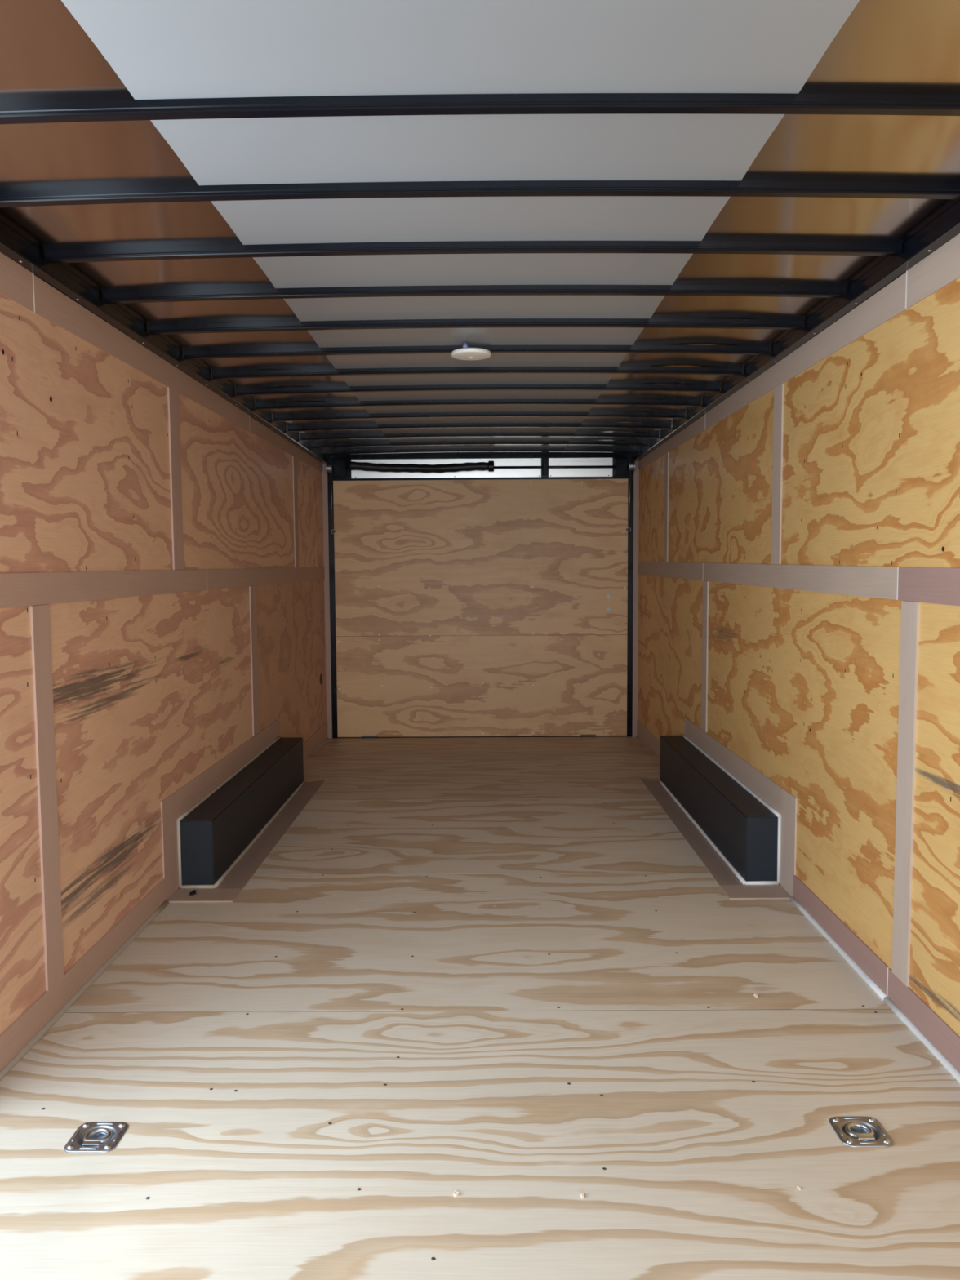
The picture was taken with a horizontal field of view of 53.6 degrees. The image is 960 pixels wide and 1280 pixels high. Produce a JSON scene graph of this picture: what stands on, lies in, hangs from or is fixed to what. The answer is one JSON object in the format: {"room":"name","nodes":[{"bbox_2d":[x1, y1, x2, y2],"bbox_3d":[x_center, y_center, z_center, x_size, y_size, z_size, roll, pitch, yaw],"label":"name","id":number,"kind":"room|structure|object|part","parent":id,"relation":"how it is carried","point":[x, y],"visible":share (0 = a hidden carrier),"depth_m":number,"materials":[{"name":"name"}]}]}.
{"room":"cargo space","nodes":[
{"label":"cargo space","id":0,"kind":"room"},
{"bbox_2d":[0,293,326,1034],"bbox_3d":[-1.251,-0.043,3.421,0.041,2.240,8.017,0,4,0],"label":"wall","id":1,"kind":"structure","parent":0,"point":[150,692],"depth_m":3.23,"materials":[{"name":"brown wood"}]},
{"bbox_2d":[0,252,35,312],"bbox_3d":[-1.247,-0.829,0.994,0.006,0.130,3.292,0,4,0],"label":"trim","id":2,"kind":"structure","parent":1,"relation":"attached to","point":[16,282],"depth_m":2.54,"materials":[{"name":"grey metal"}]},
{"bbox_3d":[-1.241,0.513,2.428,0.015,1.267,0.555,0,4,0],"label":"plywood panel","id":3,"kind":"part","parent":1,"relation":"part of","materials":[{"name":"beige wood"}]},
{"bbox_2d":[30,604,64,991],"bbox_3d":[-1.229,0.446,2.700,0.006,1.090,0.102,0,4,0],"label":"trim","id":4,"kind":"structure","parent":1,"relation":"attached to","point":[40,614],"depth_m":2.69,"materials":[{"name":"grey metal"}]},
{"bbox_2d":[0,878,168,1080],"bbox_3d":[-1.219,1.030,2.933,0.023,0.108,1.485,0,4,0],"label":"baseboard","id":5,"kind":"structure","parent":1,"relation":"attached to","point":[30,1026],"depth_m":2.86,"materials":[{"name":"beige wood"}]},
{"bbox_3d":[-1.245,-0.626,2.953,0.015,0.928,1.770,0,4,0],"label":"plywood panel","id":6,"kind":"part","parent":1,"relation":"part of","materials":[{"name":"beige wood"}]},
{"bbox_2d":[0,569,207,608],"bbox_3d":[-1.230,-0.185,3.181,0.006,0.102,2.160,0,4,0],"label":"trim","id":7,"kind":"structure","parent":1,"relation":"attached to","point":[16,589],"depth_m":3.00,"materials":[{"name":"grey metal"}]},
{"bbox_2d":[34,275,249,431],"bbox_3d":[-1.232,-1.051,3.841,0.006,0.105,2.420,0,4,0],"label":"trim","id":8,"kind":"structure","parent":1,"relation":"attached to","point":[51,304],"depth_m":3.26,"materials":[{"name":"grey metal"}]},
{"bbox_3d":[-1.233,0.403,3.924,0.015,1.267,2.445,0,4,0],"label":"plywood panel","id":9,"kind":"part","parent":1,"relation":"part of","materials":[{"name":"beige wood"}]},
{"bbox_2d":[0,221,327,463],"bbox_3d":[-1.223,-1.096,3.343,0.054,0.064,8.017,0,4,0],"label":"roof rail","id":10,"kind":"object","parent":1,"relation":"attached to","point":[13,246],"visible":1,"depth_m":3.21,"materials":[{"name":"black metal"}]},
{"bbox_2d":[160,791,178,900],"bbox_3d":[-1.222,0.815,3.745,0.005,0.400,0.166,0,4,0],"label":"trim","id":11,"kind":"structure","parent":1,"relation":"attached to","point":[168,806],"depth_m":3.73,"materials":[{"name":"grey metal"}]},
{"bbox_2d":[167,386,183,569],"bbox_3d":[-1.229,-0.645,3.839,0.006,0.722,0.120,0,4,0],"label":"trim","id":12,"kind":"structure","parent":1,"relation":"attached to","point":[172,395],"depth_m":3.83,"materials":[{"name":"grey metal"}]},
{"bbox_2d":[168,888,242,902],"bbox_3d":[-1.089,1.011,3.762,0.256,0.006,0.143,0,4,0],"label":"trim","id":13,"kind":"structure","parent":1,"relation":"attached to","point":[202,895],"depth_m":3.75,"materials":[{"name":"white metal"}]},
{"bbox_2d":[189,889,196,895],"bbox_3d":[-1.138,1.002,3.767,0.020,0.012,0.041,1,4,18],"label":"scrap","id":14,"kind":"object","parent":13,"relation":"on","point":[193,892],"visible":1,"depth_m":3.76,"materials":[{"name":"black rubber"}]},
{"bbox_2d":[175,721,275,818],"bbox_3d":[-1.217,0.598,4.722,0.005,0.110,1.816,0,4,0],"label":"trim","id":15,"kind":"structure","parent":1,"relation":"attached to","point":[193,791],"depth_m":4.46,"materials":[{"name":"grey metal"}]},
{"bbox_3d":[-1.234,-0.781,5.053,0.015,0.928,2.440,0,4,0],"label":"plywood panel","id":16,"kind":"part","parent":1,"relation":"part of","materials":[{"name":"brown wood"}]},
{"bbox_2d":[248,586,259,736],"bbox_3d":[-1.217,0.110,5.128,0.006,0.803,0.130,0,4,0],"label":"trim","id":17,"kind":"structure","parent":1,"relation":"attached to","point":[252,589],"depth_m":5.11,"materials":[{"name":"grey metal"}]},
{"bbox_2d":[207,567,324,590],"bbox_3d":[-1.217,-0.396,5.817,0.005,0.112,3.127,0,4,0],"label":"trim","id":18,"kind":"structure","parent":1,"relation":"attached to","point":[217,579],"depth_m":5.24,"materials":[{"name":"grey metal"}]},
{"bbox_2d":[275,720,277,737],"bbox_3d":[-1.212,0.532,5.653,0.005,0.105,0.050,0,4,0],"label":"trim","id":19,"kind":"structure","parent":1,"relation":"attached to","point":[276,721],"depth_m":5.66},
{"bbox_2d":[249,416,322,472],"bbox_3d":[-1.220,-1.233,6.182,0.005,0.086,2.275,0,4,0],"label":"trim","id":20,"kind":"structure","parent":1,"relation":"attached to","point":[257,428],"depth_m":5.83,"materials":[{"name":"grey metal"}]},
{"bbox_3d":[-1.221,0.227,6.299,0.015,1.267,2.317,0,4,0],"label":"plywood panel","id":21,"kind":"part","parent":1,"relation":"part of","materials":[{"name":"brown wood"}]},
{"bbox_2d":[292,456,298,567],"bbox_3d":[-1.217,-0.842,6.274,0.006,0.724,0.115,0,4,0],"label":"trim","id":22,"kind":"structure","parent":1,"relation":"attached to","point":[294,459],"depth_m":6.26,"materials":[{"name":"grey metal"}]},
{"bbox_3d":[-1.225,-0.912,6.821,0.015,0.928,1.107,0,4,0],"label":"plywood panel","id":23,"kind":"part","parent":1,"relation":"part of","materials":[{"name":"brown wood"}]},
{"bbox_2d":[302,721,328,759],"bbox_3d":[-1.201,0.772,6.603,0.014,0.135,1.710,0,4,0],"label":"baseboard","id":24,"kind":"structure","parent":1,"relation":"attached to","point":[319,737],"depth_m":6.93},
{"bbox_2d":[320,673,322,684],"bbox_3d":[-1.205,0.298,7.218,0.005,0.086,0.086,0,4,0],"label":"cover","id":25,"kind":"object","parent":1,"relation":"attached to","point":[321,675],"visible":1,"depth_m":7.20,"materials":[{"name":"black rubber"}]},
{"bbox_2d":[0,736,959,1279],"bbox_3d":[-0.004,1.076,3.497,2.440,0.101,8.017,0,4,0],"label":"floor","id":26,"kind":"structure","parent":0,"point":[498,972],"depth_m":2.42,"materials":[{"name":"beige wood"}]},
{"bbox_2d":[63,1121,128,1152],"bbox_3d":[-0.871,1.135,2.159,0.115,0.026,0.115,0,4,0],"label":"ring","id":27,"kind":"object","parent":26,"relation":"on","point":[91,1136],"visible":1,"depth_m":2.16,"materials":[{"name":"metal"}]},
{"bbox_2d":[78,1129,115,1146],"bbox_3d":[-0.871,1.140,2.159,0.077,0.017,0.077,0,4,0],"label":"cup","id":28,"kind":"object","parent":27,"relation":"on","point":[86,1138],"depth_m":2.16,"materials":[{"name":"metal"}]},
{"bbox_2d":[176,735,306,888],"bbox_3d":[-1.138,0.791,4.782,0.156,0.293,1.925,0,4,0],"label":"box","id":29,"kind":"object","parent":26,"relation":"on","point":[215,833],"visible":1,"depth_m":4.27,"materials":[{"name":"black paint"}]},
{"bbox_2d":[216,780,324,888],"bbox_3d":[-1.010,0.932,4.823,0.109,0.005,1.982,0,4,0],"label":"trim","id":30,"kind":"structure","parent":26,"relation":"on","point":[244,869],"depth_m":4.52,"materials":[{"name":"grey metal"}]},
{"bbox_2d":[453,1189,459,1196],"bbox_3d":[-0.050,1.137,1.955,0.012,0.006,0.016,-4,5,-38],"label":"chip","id":31,"kind":"object","parent":26,"relation":"on","point":[456,1193],"visible":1,"depth_m":1.95,"materials":[{"name":"beige wood"}]},
{"bbox_2d":[657,733,781,884],"bbox_3d":[1.143,0.777,4.774,0.154,0.293,1.910,0,4,0],"label":"box","id":32,"kind":"object","parent":26,"relation":"on","point":[744,830],"visible":1,"depth_m":4.25,"materials":[{"name":"black paint"}]},
{"bbox_2d":[829,1115,893,1146],"bbox_3d":[0.866,1.124,2.161,0.115,0.026,0.115,0,4,0],"label":"ring","id":33,"kind":"object","parent":26,"relation":"on","point":[852,1131],"visible":1,"depth_m":2.16,"materials":[{"name":"metal"}]},
{"bbox_2d":[0,0,959,455],"bbox_3d":[-0.018,-1.147,3.343,2.480,0.024,8.037,0,4,0],"label":"ceiling","id":34,"kind":"structure","parent":0,"point":[51,51],"depth_m":2.11,"materials":[{"name":"metal"}]},
{"bbox_2d":[44,240,902,263],"bbox_3d":[-0.022,-1.081,2.635,2.366,0.045,0.032,0,4,0],"label":"bow","id":35,"kind":"object","parent":34,"relation":"attached to","point":[467,246],"visible":1,"depth_m":2.62,"materials":[{"name":"black metal"}]},
{"bbox_2d":[102,284,845,304],"bbox_3d":[-0.020,-1.111,3.040,2.366,0.045,0.032,0,4,0],"label":"bow","id":36,"kind":"object","parent":34,"relation":"attached to","point":[178,295],"visible":1,"depth_m":3.03,"materials":[{"name":"black metal"}]},
{"bbox_2d":[147,318,803,335],"bbox_3d":[-0.018,-1.141,3.444,2.366,0.045,0.032,0,4,0],"label":"bow","id":37,"kind":"object","parent":34,"relation":"attached to","point":[725,323],"visible":1,"depth_m":3.43,"materials":[{"name":"black metal"}]},
{"bbox_2d":[183,344,769,359],"bbox_3d":[-0.016,-1.171,3.849,2.366,0.045,0.032,0,4,0],"label":"bow","id":38,"kind":"object","parent":34,"relation":"attached to","point":[662,348],"visible":0.93,"depth_m":3.83,"materials":[{"name":"black metal"}]},
{"bbox_2d":[451,342,490,360],"bbox_3d":[-0.036,-1.158,3.830,0.160,0.045,0.160,0,4,0],"label":"dome lamp","id":39,"kind":"object","parent":38,"relation":"attached to","point":[465,353],"visible":1,"depth_m":3.79,"materials":[{"name":"white plastic"}]},
{"bbox_2d":[212,366,742,379],"bbox_3d":[-0.013,-1.201,4.253,2.366,0.045,0.032,0,4,0],"label":"bow","id":40,"kind":"object","parent":34,"relation":"attached to","point":[456,370],"visible":1,"depth_m":4.24,"materials":[{"name":"black metal"}]},
{"bbox_2d":[235,383,719,395],"bbox_3d":[-0.011,-1.231,4.658,2.366,0.045,0.032,0,4,0],"label":"bow","id":41,"kind":"object","parent":34,"relation":"attached to","point":[634,387],"visible":1,"depth_m":4.64,"materials":[{"name":"black metal"}]},
{"bbox_2d":[255,399,701,409],"bbox_3d":[-0.009,-1.261,5.063,2.366,0.045,0.032,0,4,0],"label":"bow","id":42,"kind":"object","parent":34,"relation":"attached to","point":[451,402],"visible":1,"depth_m":5.05,"materials":[{"name":"black metal"}]},
{"bbox_2d":[272,411,684,421],"bbox_3d":[-0.007,-1.291,5.467,2.366,0.045,0.032,0,4,0],"label":"bow","id":43,"kind":"object","parent":34,"relation":"attached to","point":[504,414],"visible":1,"depth_m":5.45,"materials":[{"name":"black metal"}]},
{"bbox_2d":[287,422,671,431],"bbox_3d":[-0.005,-1.321,5.872,2.366,0.045,0.032,0,4,0],"label":"bow","id":44,"kind":"object","parent":34,"relation":"attached to","point":[626,425],"visible":1,"depth_m":5.86,"materials":[{"name":"black metal"}]},
{"bbox_2d":[300,431,658,440],"bbox_3d":[-0.003,-1.351,6.276,2.366,0.045,0.032,0,4,0],"label":"bow","id":45,"kind":"object","parent":34,"relation":"attached to","point":[606,434],"visible":1,"depth_m":6.26,"materials":[{"name":"black metal"}]},
{"bbox_2d":[0,93,959,124],"bbox_3d":[-0.026,-1.022,1.826,2.366,0.045,0.032,0,4,0],"label":"bow","id":46,"kind":"object","parent":34,"relation":"attached to","point":[550,103],"visible":1,"depth_m":1.81,"materials":[{"name":"black metal"}]},
{"bbox_2d":[0,180,959,207],"bbox_3d":[-0.024,-1.052,2.230,2.366,0.045,0.032,0,4,0],"label":"bow","id":47,"kind":"object","parent":34,"relation":"attached to","point":[504,188],"visible":1,"depth_m":2.22,"materials":[{"name":"black metal"}]},
{"bbox_2d":[311,440,648,448],"bbox_3d":[-0.001,-1.380,6.681,2.366,0.045,0.032,0,4,0],"label":"bow","id":48,"kind":"object","parent":34,"relation":"attached to","point":[437,442],"visible":1,"depth_m":6.67,"materials":[{"name":"black metal"}]},
{"bbox_2d":[321,448,639,455],"bbox_3d":[0.001,-1.410,7.086,2.366,0.045,0.032,0,4,0],"label":"bow","id":49,"kind":"object","parent":34,"relation":"attached to","point":[440,450],"visible":1,"depth_m":7.07,"materials":[{"name":"black metal"}]},
{"bbox_2d":[326,452,634,480],"bbox_3d":[0.003,-1.353,7.356,2.480,0.224,0.062,0,4,0],"label":"rear opening gap","id":50,"kind":"structure","parent":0,"point":[500,459],"depth_m":7.36,"materials":[{"name":"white metal"}]},
{"bbox_2d":[322,463,332,738],"bbox_3d":[-1.190,-0.293,7.402,0.040,2.140,0.020,0,4,0],"label":"trim","id":51,"kind":"structure","parent":50,"relation":"attached to","point":[325,477],"depth_m":7.39,"materials":[{"name":"grey metal"}]},
{"bbox_2d":[328,477,337,737],"bbox_3d":[-1.151,-0.243,7.444,0.039,2.034,0.062,0,4,0],"label":"trim","id":52,"kind":"structure","parent":50,"relation":"attached to","point":[331,515],"depth_m":7.42,"materials":[{"name":"black metal"}]},
{"bbox_3d":[-0.262,-1.329,7.372,1.468,0.143,0.006,0,4,0],"label":"metal panel","id":53,"kind":"part","parent":50,"relation":"part of","materials":[{"name":"metal"}]},
{"bbox_2d":[333,479,627,738],"bbox_3d":[0.011,-0.209,7.427,2.400,2.065,0.110,0,4,0],"label":"door","id":54,"kind":"structure","parent":50,"relation":"in","point":[464,608],"depth_m":7.41,"materials":[{"name":"beige wood"}]},
{"bbox_3d":[0.008,-0.638,7.394,2.281,1.206,0.016,0,4,0],"label":"plywood panel","id":55,"kind":"part","parent":54,"relation":"part of","materials":[{"name":"beige wood"}]},
{"bbox_3d":[0.014,0.362,7.468,2.281,0.796,0.016,0,4,0],"label":"plywood panel","id":56,"kind":"part","parent":54,"relation":"part of","materials":[{"name":"beige wood"}]},
{"bbox_2d":[325,457,635,533],"bbox_3d":[0.004,-1.109,7.308,2.356,0.562,0.107,0,4,0],"label":"spring assembly","id":57,"kind":"object","parent":50,"relation":"attached to","point":[621,466],"visible":1,"depth_m":7.29,"materials":[{"name":"black metal"}]},
{"bbox_3d":[0.777,-1.336,7.366,0.494,0.143,0.006,0,4,0],"label":"metal panel","id":58,"kind":"part","parent":50,"relation":"part of","materials":[{"name":"metal"}]},
{"bbox_2d":[626,475,633,736],"bbox_3d":[1.172,-0.258,7.431,0.039,2.034,0.062,0,4,0],"label":"trim","id":59,"kind":"structure","parent":50,"relation":"attached to","point":[630,480],"depth_m":7.40,"materials":[{"name":"black metal"}]},
{"bbox_2d":[631,461,639,737],"bbox_3d":[1.210,-0.308,7.388,0.040,2.140,0.020,0,4,0],"label":"trim","id":60,"kind":"structure","parent":50,"relation":"attached to","point":[636,474],"depth_m":7.38,"materials":[{"name":"grey metal"}]},
{"bbox_2d":[637,277,959,1035],"bbox_3d":[1.228,-0.058,3.407,0.041,2.240,8.017,0,4,0],"label":"wall","id":61,"kind":"structure","parent":0,"point":[803,686],"depth_m":3.17,"materials":[{"name":"beige wood"}]},
{"bbox_2d":[635,720,660,756],"bbox_3d":[1.225,0.757,6.588,0.014,0.135,1.712,0,4,0],"label":"baseboard","id":62,"kind":"structure","parent":61,"relation":"attached to","point":[643,735],"depth_m":6.95,"materials":[{"name":"grey metal"}]},
{"bbox_3d":[1.230,-0.925,6.777,0.015,0.928,1.167,0,4,0],"label":"plywood panel","id":63,"kind":"part","parent":61,"relation":"part of","materials":[{"name":"brown wood"}]},
{"bbox_2d":[663,452,668,562],"bbox_3d":[1.216,-0.861,6.196,0.006,0.706,0.102,0,4,0],"label":"trim","id":64,"kind":"structure","parent":61,"relation":"attached to","point":[666,455],"depth_m":6.18,"materials":[{"name":"grey metal"}]},
{"bbox_2d":[637,561,702,580],"bbox_3d":[1.220,-0.465,6.261,0.005,0.121,2.204,0,4,0],"label":"trim","id":65,"kind":"structure","parent":61,"relation":"attached to","point":[690,571],"depth_m":5.98,"materials":[{"name":"grey metal"}]},
{"bbox_3d":[1.234,0.211,6.295,0.015,1.267,2.297,0,4,0],"label":"plywood panel","id":66,"kind":"part","parent":61,"relation":"part of","materials":[{"name":"beige wood"}]},
{"bbox_2d":[638,414,705,470],"bbox_3d":[1.215,-1.251,6.196,0.005,0.086,2.219,0,4,0],"label":"trim","id":67,"kind":"structure","parent":61,"relation":"attached to","point":[697,427],"depth_m":5.86,"materials":[{"name":"grey metal"}]},
{"bbox_2d":[684,717,687,736],"bbox_3d":[1.222,0.517,5.637,0.005,0.105,0.050,0,4,0],"label":"trim","id":68,"kind":"structure","parent":61,"relation":"attached to","point":[685,717],"depth_m":5.62,"materials":[{"name":"grey metal"}]},
{"bbox_2d":[640,778,743,885],"bbox_3d":[1.024,0.919,4.817,0.098,0.005,1.967,0,4,0],"label":"trim","id":69,"kind":"structure","parent":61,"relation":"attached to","point":[722,873],"depth_m":4.52,"materials":[{"name":"grey metal"}]},
{"bbox_2d":[701,581,708,732],"bbox_3d":[1.216,0.088,5.136,0.006,0.814,0.107,0,4,0],"label":"trim","id":70,"kind":"structure","parent":61,"relation":"attached to","point":[705,584],"depth_m":5.12,"materials":[{"name":"grey metal"}]},
{"bbox_3d":[1.221,-0.795,5.019,0.015,0.928,2.360,0,4,0],"label":"plywood panel","id":71,"kind":"part","parent":61,"relation":"part of","materials":[{"name":"beige wood"}]},
{"bbox_2d":[686,719,782,814],"bbox_3d":[1.218,0.582,4.714,0.005,0.110,1.801,0,4,0],"label":"trim","id":72,"kind":"structure","parent":61,"relation":"attached to","point":[768,790],"depth_m":4.45,"materials":[{"name":"grey metal"}]},
{"bbox_2d":[720,884,791,899],"bbox_3d":[1.090,0.997,3.759,0.242,0.006,0.151,0,4,0],"label":"trim","id":73,"kind":"structure","parent":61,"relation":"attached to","point":[732,891],"depth_m":3.75,"materials":[{"name":"grey metal"}]},
{"bbox_2d":[771,383,783,564],"bbox_3d":[1.204,-0.665,3.846,0.006,0.716,0.109,0,4,0],"label":"trim","id":74,"kind":"structure","parent":61,"relation":"attached to","point":[778,419],"depth_m":3.83,"materials":[{"name":"grey metal"}]},
{"bbox_2d":[779,787,796,897],"bbox_3d":[1.213,0.800,3.740,0.005,0.400,0.174,0,4,0],"label":"trim","id":75,"kind":"structure","parent":61,"relation":"attached to","point":[788,802],"depth_m":3.73,"materials":[{"name":"grey metal"}]},
{"bbox_2d":[633,200,959,461],"bbox_3d":[1.187,-1.111,3.330,0.054,0.064,8.017,0,4,0],"label":"roof rail","id":76,"kind":"object","parent":61,"relation":"attached to","point":[945,227],"visible":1,"depth_m":3.10,"materials":[{"name":"black metal"}]},
{"bbox_2d":[702,563,897,599],"bbox_3d":[1.208,-0.267,3.946,0.006,0.123,2.443,0,4,0],"label":"trim","id":77,"kind":"structure","parent":61,"relation":"attached to","point":[879,582],"depth_m":3.42,"materials":[{"name":"grey metal"}]},
{"bbox_2d":[704,272,906,430],"bbox_3d":[1.202,-1.070,3.876,0.006,0.104,2.435,0,4,0],"label":"trim","id":78,"kind":"structure","parent":61,"relation":"attached to","point":[889,302],"depth_m":3.30,"materials":[{"name":"grey metal"}]},
{"bbox_3d":[1.222,0.387,3.923,0.015,1.267,2.460,0,4,0],"label":"plywood panel","id":79,"kind":"part","parent":61,"relation":"part of","materials":[{"name":"beige wood"}]},
{"bbox_3d":[1.208,-0.618,2.625,0.015,0.928,2.440,0,4,0],"label":"plywood panel","id":80,"kind":"part","parent":61,"relation":"part of","materials":[{"name":"beige wood"}]},
{"bbox_2d":[790,874,959,1083],"bbox_3d":[1.198,1.114,1.578,0.023,0.108,4.195,0,4,0],"label":"baseboard","id":81,"kind":"structure","parent":61,"relation":"attached to","point":[873,971],"depth_m":2.83,"materials":[{"name":"grey metal"}]},
{"bbox_2d":[891,600,919,986],"bbox_3d":[1.204,0.433,2.689,0.006,1.086,0.099,0,4,0],"label":"trim","id":82,"kind":"structure","parent":61,"relation":"attached to","point":[909,628],"depth_m":2.68,"materials":[{"name":"grey metal"}]},
{"bbox_2d":[896,567,959,606],"bbox_3d":[1.193,-0.020,1.065,0.006,0.132,3.340,0,4,0],"label":"trim","id":83,"kind":"structure","parent":61,"relation":"attached to","point":[920,584],"depth_m":2.53,"materials":[{"name":"grey metal"}]},
{"bbox_2d":[905,233,959,309],"bbox_3d":[1.187,-0.845,1.001,0.006,0.130,3.333,0,4,0],"label":"trim","id":84,"kind":"structure","parent":61,"relation":"attached to","point":[941,268],"depth_m":2.50,"materials":[{"name":"grey metal"}]},
{"bbox_3d":[1.207,0.597,1.071,0.015,1.267,3.260,0,4,0],"label":"plywood panel","id":85,"kind":"part","parent":61,"relation":"part of","materials":[{"name":"beige wood"}]}
]}

